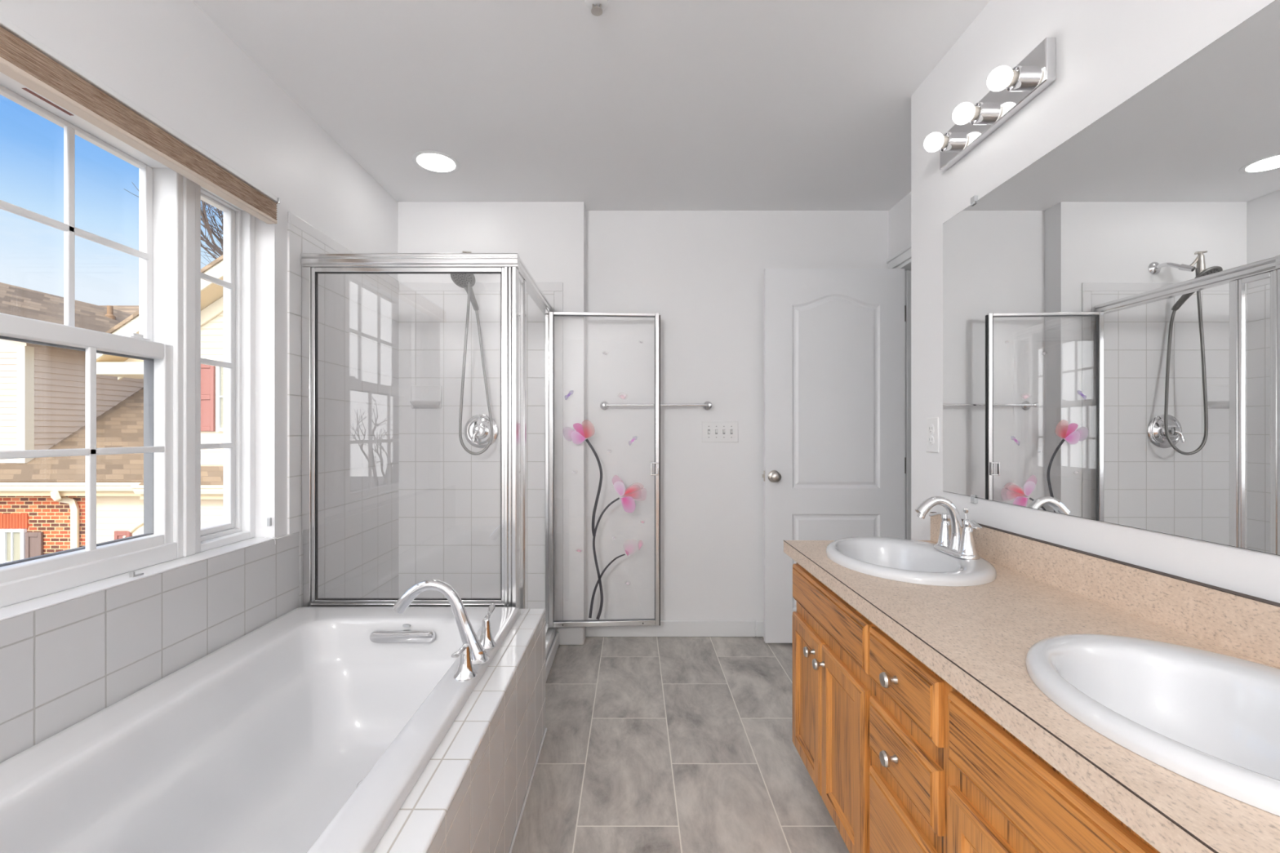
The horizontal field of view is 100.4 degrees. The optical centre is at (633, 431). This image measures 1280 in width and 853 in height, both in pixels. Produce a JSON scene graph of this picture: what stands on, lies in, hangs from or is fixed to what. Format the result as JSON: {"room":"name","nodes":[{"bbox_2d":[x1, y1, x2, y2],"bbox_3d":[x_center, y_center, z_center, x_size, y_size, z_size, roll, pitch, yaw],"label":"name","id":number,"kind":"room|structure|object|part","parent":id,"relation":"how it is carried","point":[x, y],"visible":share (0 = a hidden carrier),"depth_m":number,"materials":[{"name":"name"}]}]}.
{"room":"bathroom","nodes":[
{"label":"bathroom","id":0,"kind":"room"},
{"bbox_2d":[0,0,398,763],"bbox_3d":[-1.379,-0.048,0.728,0.182,2.440,4.896,0,0,0],"label":"wall","id":1,"kind":"structure","parent":0,"point":[68,655],"depth_m":1.87,"materials":[{"name":"white paint"}]},
{"bbox_2d":[0,71,182,608],"bbox_3d":[-1.416,-0.224,1.260,0.100,1.209,0.721,0,0,0],"label":"window","id":2,"kind":"structure","parent":1,"relation":"in","point":[158,342],"depth_m":1.48,"materials":[{"name":"white plastic"}]},
{"bbox_3d":[-1.450,-0.503,1.260,0.024,0.574,0.677,0,0,0],"label":"sash","id":3,"kind":"part","parent":2,"relation":"part of","materials":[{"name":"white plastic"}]},
{"bbox_3d":[-1.395,0.038,1.260,0.034,0.597,0.685,0,0,0],"label":"sash","id":4,"kind":"part","parent":2,"relation":"part of","materials":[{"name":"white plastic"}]},
{"bbox_2d":[0,15,279,223],"bbox_3d":[-1.274,-0.782,1.236,0.044,0.096,1.312,0,0,0],"label":"window valance","id":5,"kind":"object","parent":2,"relation":"attached to","point":[24,58],"visible":1,"depth_m":1.31,"materials":[{"name":"brown wood"}]},
{"bbox_2d":[129,571,143,577],"bbox_3d":[-1.313,0.374,1.410,0.010,0.014,0.030,0,0,0],"label":"clip","id":6,"kind":"object","parent":1,"relation":"on","point":[131,573],"visible":1,"depth_m":1.40,"materials":[{"name":"grey"}]},
{"bbox_2d":[182,176,195,556],"bbox_3d":[-1.413,-0.224,1.260,0.106,1.209,0.801,0,0,0],"label":"trim","id":7,"kind":"structure","parent":1,"relation":"attached to","point":[188,186],"depth_m":1.63,"materials":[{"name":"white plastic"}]},
{"bbox_2d":[195,183,255,553],"bbox_3d":[-1.411,-0.224,1.794,0.089,1.209,0.269,0,0,0],"label":"window","id":8,"kind":"structure","parent":1,"relation":"in","point":[238,282],"depth_m":1.88,"materials":[{"name":"white plastic"}]},
{"bbox_3d":[-1.425,-0.221,1.794,0.030,1.123,0.193,0,0,0],"label":"sash","id":9,"kind":"part","parent":8,"relation":"part of","materials":[{"name":"white plastic"}]},
{"bbox_2d":[266,517,271,526],"bbox_3d":[-1.313,0.325,1.924,0.012,0.030,0.010,0,0,0],"label":"cleat","id":10,"kind":"object","parent":1,"relation":"attached to","point":[268,519],"visible":1,"depth_m":1.92,"materials":[{"name":"grey plastic"}]},
{"bbox_2d":[397,201,585,643],"bbox_3d":[-0.784,-0.048,2.994,1.025,2.440,0.124,0,0,0],"label":"wall","id":11,"kind":"structure","parent":0,"point":[449,496],"depth_m":2.93,"materials":[{"name":"white tile"}]},
{"bbox_2d":[409,385,441,408],"bbox_3d":[-1.134,-0.191,2.895,0.165,0.128,0.074,0,0,0],"label":"soap dish","id":12,"kind":"object","parent":11,"relation":"attached to","point":[423,397],"visible":1,"depth_m":2.92,"materials":[{"name":"white ceramic"}]},
{"bbox_2d":[409,400,440,408],"bbox_3d":[-1.134,-0.148,2.889,0.159,0.036,0.062,0,0,0],"label":"tray","id":13,"kind":"object","parent":12,"relation":"on","point":[415,404],"depth_m":2.89,"materials":[{"name":"white ceramic"}]},
{"bbox_2d":[450,250,493,454],"bbox_3d":[-0.828,-0.407,2.825,0.142,1.059,0.275,0,0,31],"label":"shower","id":14,"kind":"object","parent":11,"relation":"attached to","point":[467,282],"visible":0.77,"depth_m":2.78,"materials":[{"name":"silver metal"}]},
{"bbox_2d":[464,413,497,448],"bbox_3d":[-0.834,-0.004,2.888,0.186,0.186,0.087,0,0,0],"label":"shower valve","id":15,"kind":"object","parent":11,"relation":"attached to","point":[477,428],"visible":0.95,"depth_m":2.92,"materials":[{"name":"silver metal"}]},
{"bbox_3d":[-0.847,0.024,2.863,0.020,0.072,0.046,0,0,45],"label":"lever","id":16,"kind":"part","parent":15,"relation":"part of","materials":[{"name":"silver metal"}]},
{"bbox_2d":[557,626,583,644],"bbox_3d":[-0.345,1.123,2.933,0.146,0.097,0.013,0,0,0],"label":"baseboard","id":17,"kind":"structure","parent":11,"relation":"attached to","point":[567,635],"depth_m":2.93,"materials":[{"name":"white paint"}]},
{"bbox_2d":[191,0,990,210],"bbox_3d":[0.615,-1.308,0.728,4.170,0.080,4.896,0,0,0],"label":"ceiling","id":18,"kind":"structure","parent":0,"point":[637,104],"depth_m":1.99,"materials":[{"name":"white paint"}]},
{"bbox_2d":[411,151,460,173],"bbox_3d":[-0.928,-1.268,2.512,0.214,0.006,0.214,0,0,0],"label":"recessed light","id":19,"kind":"object","parent":18,"relation":"in","point":[433,162],"visible":1,"depth_m":2.50,"materials":[{"name":"white paint"}]},
{"bbox_2d":[417,153,455,172],"bbox_3d":[-0.928,-1.266,2.512,0.170,0.001,0.170,0,0,0],"label":"diffuser","id":20,"kind":"object","parent":19,"relation":"attached to","point":[431,162],"depth_m":2.51,"materials":[{"name":"white plastic"}]},
{"bbox_2d":[585,0,608,16],"bbox_3d":[-0.107,-1.252,1.570,0.068,0.031,0.068,0,0,0],"label":"sprinkler","id":21,"kind":"object","parent":18,"relation":"attached to","point":[597,6],"visible":1,"depth_m":1.57,"materials":[{"name":"white plastic"}]},
{"bbox_2d":[511,635,849,852],"bbox_3d":[0.615,1.212,0.728,4.170,0.080,4.896,0,0,0],"label":"floor","id":22,"kind":"structure","parent":0,"point":[651,744],"depth_m":1.91,"materials":[{"name":"tile"}]},
{"bbox_2d":[373,608,546,852],"bbox_3d":[-0.813,0.933,1.175,0.950,0.477,1.850,0,0,0],"label":"tub surround","id":23,"kind":"object","parent":22,"relation":"on","point":[471,796],"visible":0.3,"depth_m":1.32,"materials":[{"name":"white tile"}]},
{"bbox_2d":[0,606,519,852],"bbox_3d":[-0.858,0.869,1.201,0.856,0.402,1.698,0,0,0],"label":"bathtub","id":24,"kind":"object","parent":23,"relation":"on","point":[309,731],"visible":0.89,"depth_m":1.41,"materials":[{"name":"white ceramic"}]},
{"bbox_2d":[392,578,496,680],"bbox_3d":[-0.509,0.552,1.531,0.304,0.240,0.273,0,0,-31],"label":"tub filler","id":25,"kind":"object","parent":24,"relation":"on","point":[472,652],"visible":1,"depth_m":1.55,"materials":[{"name":"silver metal"}]},
{"bbox_3d":[-0.467,0.590,1.432,0.022,0.015,0.071,0,0,9],"label":"lever","id":26,"kind":"part","parent":25,"relation":"part of","materials":[{"name":"silver metal"}]},
{"bbox_3d":[-0.459,0.625,1.460,0.062,0.086,0.062,0,0,0],"label":"handle","id":27,"kind":"part","parent":25,"relation":"part of","materials":[{"name":"silver metal"}]},
{"bbox_3d":[-0.458,0.653,1.562,0.072,0.030,0.072,0,0,0],"label":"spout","id":28,"kind":"part","parent":25,"relation":"part of","materials":[{"name":"silver metal"}]},
{"bbox_3d":[-0.459,0.625,1.664,0.062,0.086,0.062,0,0,0],"label":"handle","id":29,"kind":"part","parent":25,"relation":"part of","materials":[{"name":"silver metal"}]},
{"bbox_3d":[-0.454,0.574,1.690,0.022,0.042,0.068,0,0,3],"label":"lever","id":30,"kind":"part","parent":25,"relation":"part of","materials":[{"name":"silver metal"}]},
{"bbox_2d":[545,627,559,683],"bbox_3d":[-0.847,1.122,2.515,0.882,0.100,0.831,0,0,0],"label":"shower pan","id":31,"kind":"object","parent":22,"relation":"on","point":[552,638],"visible":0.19,"depth_m":2.72,"materials":[{"name":"white plastic"}]},
{"bbox_2d":[300,253,660,636],"bbox_3d":[-0.514,0.189,2.450,0.630,1.766,1.630,0,0,44],"label":"shower enclosure","id":32,"kind":"object","parent":31,"relation":"on","point":[516,280],"visible":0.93,"depth_m":2.08,"materials":[{"name":"silver metal"}]},
{"bbox_3d":[-0.877,0.681,2.085,0.754,0.025,0.024,0,0,0],"label":"sill rail","id":33,"kind":"part","parent":32,"relation":"part of","materials":[{"name":"silver metal"}]},
{"bbox_3d":[-0.877,0.013,2.085,0.753,1.309,0.018,0,0,0],"label":"panel frame","id":34,"kind":"part","parent":32,"relation":"part of","materials":[{"name":"silver metal"}]},
{"bbox_3d":[-0.868,-0.668,2.498,0.840,0.052,0.866,0,0,0],"label":"header rail","id":35,"kind":"part","parent":32,"relation":"part of","materials":[{"name":"silver metal"}]},
{"bbox_3d":[-0.477,0.215,2.094,0.046,1.712,0.051,0,0,0],"label":"corner post","id":36,"kind":"part","parent":32,"relation":"part of","materials":[{"name":"silver metal"}]},
{"bbox_3d":[-0.468,0.209,2.182,0.018,1.700,0.124,0,0,0],"label":"panel frame","id":37,"kind":"part","parent":32,"relation":"part of","materials":[{"name":"silver metal"}]},
{"bbox_2d":[565,391,572,398],"bbox_3d":[-0.347,-0.198,2.891,0.049,0.054,0.001,0,0,-4],"label":"print","id":38,"kind":"object","parent":32,"relation":"attached to","point":[570,393],"depth_m":2.89,"materials":[{"name":"purple"}]},
{"bbox_2d":[567,422,592,444],"bbox_3d":[-0.295,0.001,2.894,0.172,0.134,0.001,0,0,-4],"label":"print","id":39,"kind":"object","parent":32,"relation":"attached to","point":[581,433],"depth_m":2.89,"materials":[{"name":"pink"}]},
{"bbox_3d":[-0.213,0.303,2.900,0.095,0.532,0.001,0,0,-4],"label":"flower stem","id":40,"kind":"part","parent":32,"relation":"part of","materials":[{"name":"grey"}]},
{"bbox_3d":[-0.157,0.204,2.906,0.600,1.708,0.022,0,0,-4],"label":"shower door","id":41,"kind":"part","parent":32,"relation":"part of","materials":[{"name":"clear glass"}]},
{"bbox_3d":[-0.146,0.690,2.904,0.148,0.666,0.001,0,0,-4],"label":"flower stem","id":42,"kind":"part","parent":32,"relation":"part of","materials":[{"name":"grey paint"}]},
{"bbox_3d":[-0.143,0.840,2.904,0.200,0.348,0.001,0,0,-4],"label":"flower stem","id":43,"kind":"part","parent":32,"relation":"part of","materials":[{"name":"grey paint"}]},
{"bbox_2d":[612,475,637,512],"bbox_3d":[-0.019,0.339,2.911,0.190,0.207,0.001,0,0,-4],"label":"print","id":44,"kind":"object","parent":32,"relation":"attached to","point":[628,504],"depth_m":2.91,"materials":[{"name":"pink"}]},
{"bbox_2d":[622,538,643,555],"bbox_3d":[0.000,0.631,2.912,0.110,0.095,0.001,0,0,-4],"label":"print","id":45,"kind":"object","parent":32,"relation":"attached to","point":[630,546],"depth_m":2.91,"materials":[{"name":"pink glass"}]},
{"bbox_3d":[0.117,0.201,2.923,0.047,0.072,0.062,0,0,0],"label":"door pull","id":46,"kind":"part","parent":32,"relation":"part of","materials":[{"name":"silver metal"}]},
{"bbox_2d":[792,562,1159,852],"bbox_3d":[0.780,0.795,1.082,0.537,0.754,1.504,0,0,0],"label":"vanity cabinet","id":47,"kind":"object","parent":22,"relation":"on","point":[900,760],"visible":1,"depth_m":1.06,"materials":[{"name":"brown wood"}]},
{"bbox_3d":[0.552,0.840,1.691,0.019,0.448,0.274,0,0,0],"label":"cabinet door","id":48,"kind":"part","parent":47,"relation":"part of","materials":[{"name":"brown wood"}]},
{"bbox_3d":[0.527,0.660,1.598,0.031,0.031,0.031,0,0,0],"label":"knob","id":49,"kind":"part","parent":47,"relation":"part of","materials":[{"name":"silver metal"}]},
{"bbox_3d":[0.527,0.662,1.518,0.031,0.031,0.031,0,0,0],"label":"knob","id":50,"kind":"part","parent":47,"relation":"part of","materials":[{"name":"silver metal"}]},
{"bbox_3d":[0.552,0.511,1.539,0.019,0.118,0.578,0,0,0],"label":"false drawer","id":51,"kind":"part","parent":47,"relation":"part of","materials":[{"name":"brown wood"}]},
{"bbox_3d":[0.552,0.840,1.405,0.019,0.448,0.281,0,0,0],"label":"cabinet door","id":52,"kind":"part","parent":47,"relation":"part of","materials":[{"name":"brown wood"}]},
{"bbox_3d":[0.527,0.675,1.100,0.031,0.031,0.031,0,0,0],"label":"knob","id":53,"kind":"part","parent":47,"relation":"part of","materials":[{"name":"silver metal"}]},
{"bbox_3d":[0.527,0.512,1.100,0.031,0.031,0.031,0,0,0],"label":"knob","id":54,"kind":"part","parent":47,"relation":"part of","materials":[{"name":"silver metal"}]},
{"bbox_3d":[0.552,0.917,1.099,0.019,0.286,0.274,0,0,0],"label":"drawer","id":55,"kind":"part","parent":47,"relation":"part of","materials":[{"name":"brown wood"}]},
{"bbox_3d":[0.552,0.671,1.099,0.019,0.118,0.274,0,0,0],"label":"drawer","id":56,"kind":"part","parent":47,"relation":"part of","materials":[{"name":"brown wood"}]},
{"bbox_3d":[0.552,0.511,1.099,0.019,0.118,0.274,0,0,0],"label":"drawer","id":57,"kind":"part","parent":47,"relation":"part of","materials":[{"name":"brown wood"}]},
{"bbox_3d":[0.552,0.840,0.784,0.019,0.448,0.288,0,0,0],"label":"cabinet door","id":58,"kind":"part","parent":47,"relation":"part of","materials":[{"name":"brown wood"}]},
{"bbox_2d":[783,511,1279,852],"bbox_3d":[0.786,0.348,1.081,0.528,0.139,1.541,0,0,0],"label":"countertop","id":59,"kind":"structure","parent":47,"relation":"on","point":[978,639],"depth_m":0.96,"materials":[{"name":"beige stone"}]},
{"bbox_2d":[826,537,996,586],"bbox_3d":[0.788,0.434,1.552,0.415,0.166,0.511,0,0,0],"label":"sink","id":60,"kind":"object","parent":59,"relation":"in","point":[903,560],"visible":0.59,"depth_m":1.57,"materials":[{"name":"white ceramic"}]},
{"bbox_2d":[915,496,982,559],"bbox_3d":[0.931,0.270,1.550,0.169,0.166,0.177,0,0,43],"label":"sink faucet","id":61,"kind":"object","parent":59,"relation":"on","point":[955,540],"visible":1,"depth_m":1.54,"materials":[{"name":"silver metal"}]},
{"bbox_3d":[0.937,0.254,1.635,0.025,0.019,0.066,0,0,-16],"label":"lever","id":62,"kind":"part","parent":61,"relation":"part of","materials":[{"name":"silver metal"}]},
{"bbox_3d":[0.892,0.265,1.550,0.141,0.155,0.042,0,0,0],"label":"spout","id":63,"kind":"part","parent":61,"relation":"part of","materials":[{"name":"silver metal"}]},
{"bbox_3d":[0.940,0.295,1.603,0.050,0.099,0.050,0,0,0],"label":"handle","id":64,"kind":"part","parent":61,"relation":"part of","materials":[{"name":"silver metal"}]},
{"bbox_3d":[0.938,0.346,1.550,0.060,0.014,0.168,0,0,0],"label":"plate","id":65,"kind":"part","parent":61,"relation":"part of","materials":[{"name":"silver metal"}]},
{"bbox_3d":[0.968,0.281,1.550,0.015,0.121,0.015,0,0,0],"label":"lift rod","id":66,"kind":"part","parent":61,"relation":"part of","materials":[{"name":"silver metal"}]},
{"bbox_3d":[0.940,0.295,1.497,0.050,0.099,0.050,0,0,0],"label":"handle","id":67,"kind":"part","parent":61,"relation":"part of","materials":[{"name":"silver metal"}]},
{"bbox_3d":[0.937,0.254,1.465,0.025,0.019,0.066,0,0,16],"label":"lever","id":68,"kind":"part","parent":61,"relation":"part of","materials":[{"name":"silver metal"}]},
{"bbox_2d":[1025,633,1279,816],"bbox_3d":[0.788,0.434,0.690,0.415,0.166,0.511,0,0,0],"label":"sink","id":69,"kind":"object","parent":59,"relation":"in","point":[1211,719],"visible":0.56,"depth_m":0.80,"materials":[{"name":"white ceramic"}]},
{"bbox_3d":[0.552,0.511,0.636,0.019,0.118,0.583,0,0,0],"label":"false drawer","id":70,"kind":"part","parent":47,"relation":"part of","materials":[{"name":"brown wood"}]},
{"bbox_2d":[585,210,888,621],"bbox_3d":[0.702,-0.048,3.116,3.997,2.440,0.120,0,0,0],"label":"wall","id":71,"kind":"structure","parent":0,"point":[702,272],"depth_m":3.06,"materials":[{"name":"white paint"}]},
{"bbox_2d":[600,400,711,410],"bbox_3d":[0.131,-0.150,3.013,0.643,0.052,0.086,0,0,0],"label":"towel bar","id":72,"kind":"object","parent":71,"relation":"attached to","point":[604,405],"visible":0.98,"depth_m":2.98,"materials":[{"name":"silver metal"}]},
{"bbox_3d":[-0.165,-0.150,3.013,0.052,0.052,0.086,0,0,0],"label":"post","id":73,"kind":"part","parent":72,"relation":"part of","materials":[{"name":"silver metal"}]},
{"bbox_3d":[0.427,-0.150,3.013,0.052,0.052,0.086,0,0,0],"label":"post","id":74,"kind":"part","parent":72,"relation":"part of","materials":[{"name":"silver metal"}]},
{"bbox_2d":[585,620,755,636],"bbox_3d":[0.214,1.125,3.049,0.972,0.094,0.014,0,0,0],"label":"baseboard","id":75,"kind":"structure","parent":71,"relation":"attached to","point":[667,628],"depth_m":3.04,"materials":[{"name":"white paint"}]},
{"bbox_2d":[702,421,737,442],"bbox_3d":[0.495,0.000,3.046,0.200,0.116,0.021,0,0,0],"label":"switch plate","id":76,"kind":"object","parent":71,"relation":"attached to","point":[712,431],"visible":1,"depth_m":3.04,"materials":[{"name":"white plastic"}]},
{"bbox_2d":[761,268,906,643],"bbox_3d":[1.118,0.131,2.909,0.815,2.050,0.100,0,0,-1],"label":"door","id":77,"kind":"structure","parent":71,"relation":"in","point":[835,460],"depth_m":2.92,"materials":[{"name":"white paint"}]},
{"bbox_3d":[0.717,0.243,2.936,0.014,0.056,0.023,0,0,0],"label":"latch plate","id":78,"kind":"part","parent":77,"relation":"part of","materials":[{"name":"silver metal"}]},
{"bbox_3d":[0.770,0.243,2.886,0.066,0.066,0.064,0,0,0],"label":"knob","id":79,"kind":"part","parent":77,"relation":"part of","materials":[{"name":"silver metal"}]},
{"bbox_2d":[886,243,911,539],"bbox_3d":[1.512,0.095,2.572,0.135,2.154,0.945,0,0,0],"label":"door frame","id":80,"kind":"structure","parent":71,"relation":"attached to","point":[906,265],"depth_m":2.96,"materials":[{"name":"white paint"}]},
{"bbox_2d":[755,620,764,636],"bbox_3d":[1.083,1.125,3.049,0.765,0.094,0.014,0,0,0],"label":"baseboard","id":81,"kind":"structure","parent":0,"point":[759,624],"depth_m":3.04,"materials":[{"name":"white paint"}]},
{"bbox_2d":[888,191,911,268],"bbox_3d":[1.522,-0.048,2.474,0.115,2.440,1.163,0,0,0],"label":"wall","id":82,"kind":"structure","parent":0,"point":[900,215],"depth_m":2.93,"materials":[{"name":"white paint"}]},
{"bbox_2d":[911,0,1279,603],"bbox_3d":[1.258,-0.048,0.206,0.415,2.440,3.613,0,0,0],"label":"wall","id":83,"kind":"structure","parent":0,"point":[1108,51],"depth_m":1.38,"materials":[{"name":"white paint"}]},
{"bbox_2d":[925,417,939,453],"bbox_3d":[1.045,0.011,1.864,0.010,0.122,0.078,0,0,0],"label":"outlet plate","id":84,"kind":"object","parent":83,"relation":"attached to","point":[932,424],"visible":1,"depth_m":1.85,"materials":[{"name":"white plastic"}]},
{"bbox_2d":[928,424,934,434],"bbox_3d":[1.042,-0.009,1.864,0.003,0.033,0.033,0,0,0],"label":"socket","id":85,"kind":"object","parent":84,"relation":"attached to","point":[931,427],"depth_m":1.86,"materials":[{"name":"grey plastic"}]},
{"bbox_2d":[928,435,934,444],"bbox_3d":[1.042,0.030,1.864,0.003,0.033,0.033,0,0,0],"label":"socket","id":86,"kind":"object","parent":84,"relation":"attached to","point":[931,438],"depth_m":1.86,"materials":[{"name":"grey plastic"}]},
{"bbox_2d":[924,37,1056,170],"bbox_3d":[0.992,-0.926,1.552,0.116,0.107,0.460,0,0,0],"label":"vanity light","id":87,"kind":"object","parent":83,"relation":"attached to","point":[1011,89],"visible":1,"depth_m":1.48,"materials":[{"name":"silver metal"}]},
{"bbox_2d":[924,132,958,151],"bbox_3d":[0.979,-0.926,1.705,0.090,0.057,0.057,0,0,0],"label":"bulb","id":88,"kind":"object","parent":87,"relation":"attached to","point":[935,141],"depth_m":1.69,"materials":[{"name":"white glass"}]},
{"bbox_2d":[951,102,991,124],"bbox_3d":[0.979,-0.926,1.552,0.090,0.057,0.057,0,0,0],"label":"bulb","id":89,"kind":"object","parent":87,"relation":"attached to","point":[980,113],"depth_m":1.53,"materials":[{"name":"white glass"}]},
{"bbox_2d":[986,65,1031,91],"bbox_3d":[0.979,-0.926,1.399,0.090,0.057,0.057,0,0,0],"label":"bulb","id":90,"kind":"object","parent":87,"relation":"attached to","point":[1019,78],"depth_m":1.38,"materials":[{"name":"white glass"}]},
{"bbox_2d":[930,512,1279,668],"bbox_3d":[1.040,0.348,1.081,0.018,0.138,1.541,0,0,0],"label":"backsplash","id":91,"kind":"structure","parent":83,"relation":"attached to","point":[1244,626],"depth_m":1.07,"materials":[{"name":"beige laminate"}]},
{"bbox_2d":[942,0,1279,555],"bbox_3d":[1.044,-0.251,1.054,0.011,0.938,1.487,0,0,0],"label":"wall mirror","id":92,"kind":"object","parent":83,"relation":"attached to","point":[1111,307],"visible":1,"depth_m":1.10,"materials":[{"name":"grey mirror"}]},
{"label":"outside","id":93,"kind":"structure","parent":0,"visible":0},
{"bbox_3d":[-15.000,5.472,15.000,110.000,0.200,150.000,0,0,0],"label":"ground","id":94,"kind":"structure","parent":93,"visible":0},
{"bbox_2d":[0,282,143,564],"bbox_3d":[-13.108,0.910,14.595,11.784,8.924,12.210,0,0,0],"label":"townhouse","id":95,"kind":"structure","parent":94,"relation":"on","point":[42,388],"depth_m":9.00,"materials":[{"name":"beige"}]},
{"bbox_2d":[6,532,20,561],"bbox_3d":[-10.598,2.358,8.838,0.969,1.400,0.014,0,0,0],"label":"curtain","id":96,"kind":"object","parent":95,"relation":"hanging from","point":[13,539],"depth_m":8.84,"materials":[{"name":"beige fabric"}]},
{"bbox_2d":[25,532,43,558],"bbox_3d":[-9.913,2.384,8.825,0.259,1.448,0.040,0,0,0],"label":"shutter","id":97,"kind":"object","parent":95,"relation":"hanging from","point":[33,540],"depth_m":8.81,"materials":[{"name":"brown"}]},
{"bbox_2d":[114,530,131,539],"bbox_3d":[-8.492,2.400,8.871,0.259,1.500,0.040,0,0,0],"label":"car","id":98,"kind":"object","parent":95,"relation":"hanging from","point":[117,534],"depth_m":8.85,"materials":[{"name":"red"}]},
{"bbox_3d":[-7.854,1.590,8.880,1.276,0.373,0.048,0,0,0],"label":"arch trim","id":99,"kind":"part","parent":95,"relation":"part of","materials":[{"name":"beige"}]},
{"bbox_2d":[96,254,222,528],"bbox_3d":[-5.034,0.956,12.035,6.368,8.832,7.930,0,0,0],"label":"gabled house","id":100,"kind":"structure","parent":94,"relation":"on","point":[211,294],"depth_m":8.49,"materials":[{"name":"beige"}]},
{"bbox_2d":[200,364,215,431],"bbox_3d":[-6.826,-0.551,8.513,0.281,1.082,0.040,0,0,0],"label":"shutter","id":101,"kind":"object","parent":100,"relation":"hanging from","point":[207,371],"depth_m":8.51,"materials":[{"name":"red"}]},
{"bbox_2d":[220,367,222,427],"bbox_3d":[-6.245,-0.561,8.526,0.702,1.003,0.014,0,0,0],"label":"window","id":102,"kind":"structure","parent":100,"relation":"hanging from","point":[221,368],"depth_m":8.53,"materials":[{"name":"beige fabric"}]},
{"bbox_2d":[124,182,222,265],"bbox_3d":[-13.771,-3.234,20.927,10.793,17.259,8.218,0,0,0],"label":"bare tree","id":103,"kind":"object","parent":94,"relation":"on","point":[206,225],"visible":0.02,"depth_m":19.91,"materials":[{"name":"brown plant"}]}
]}

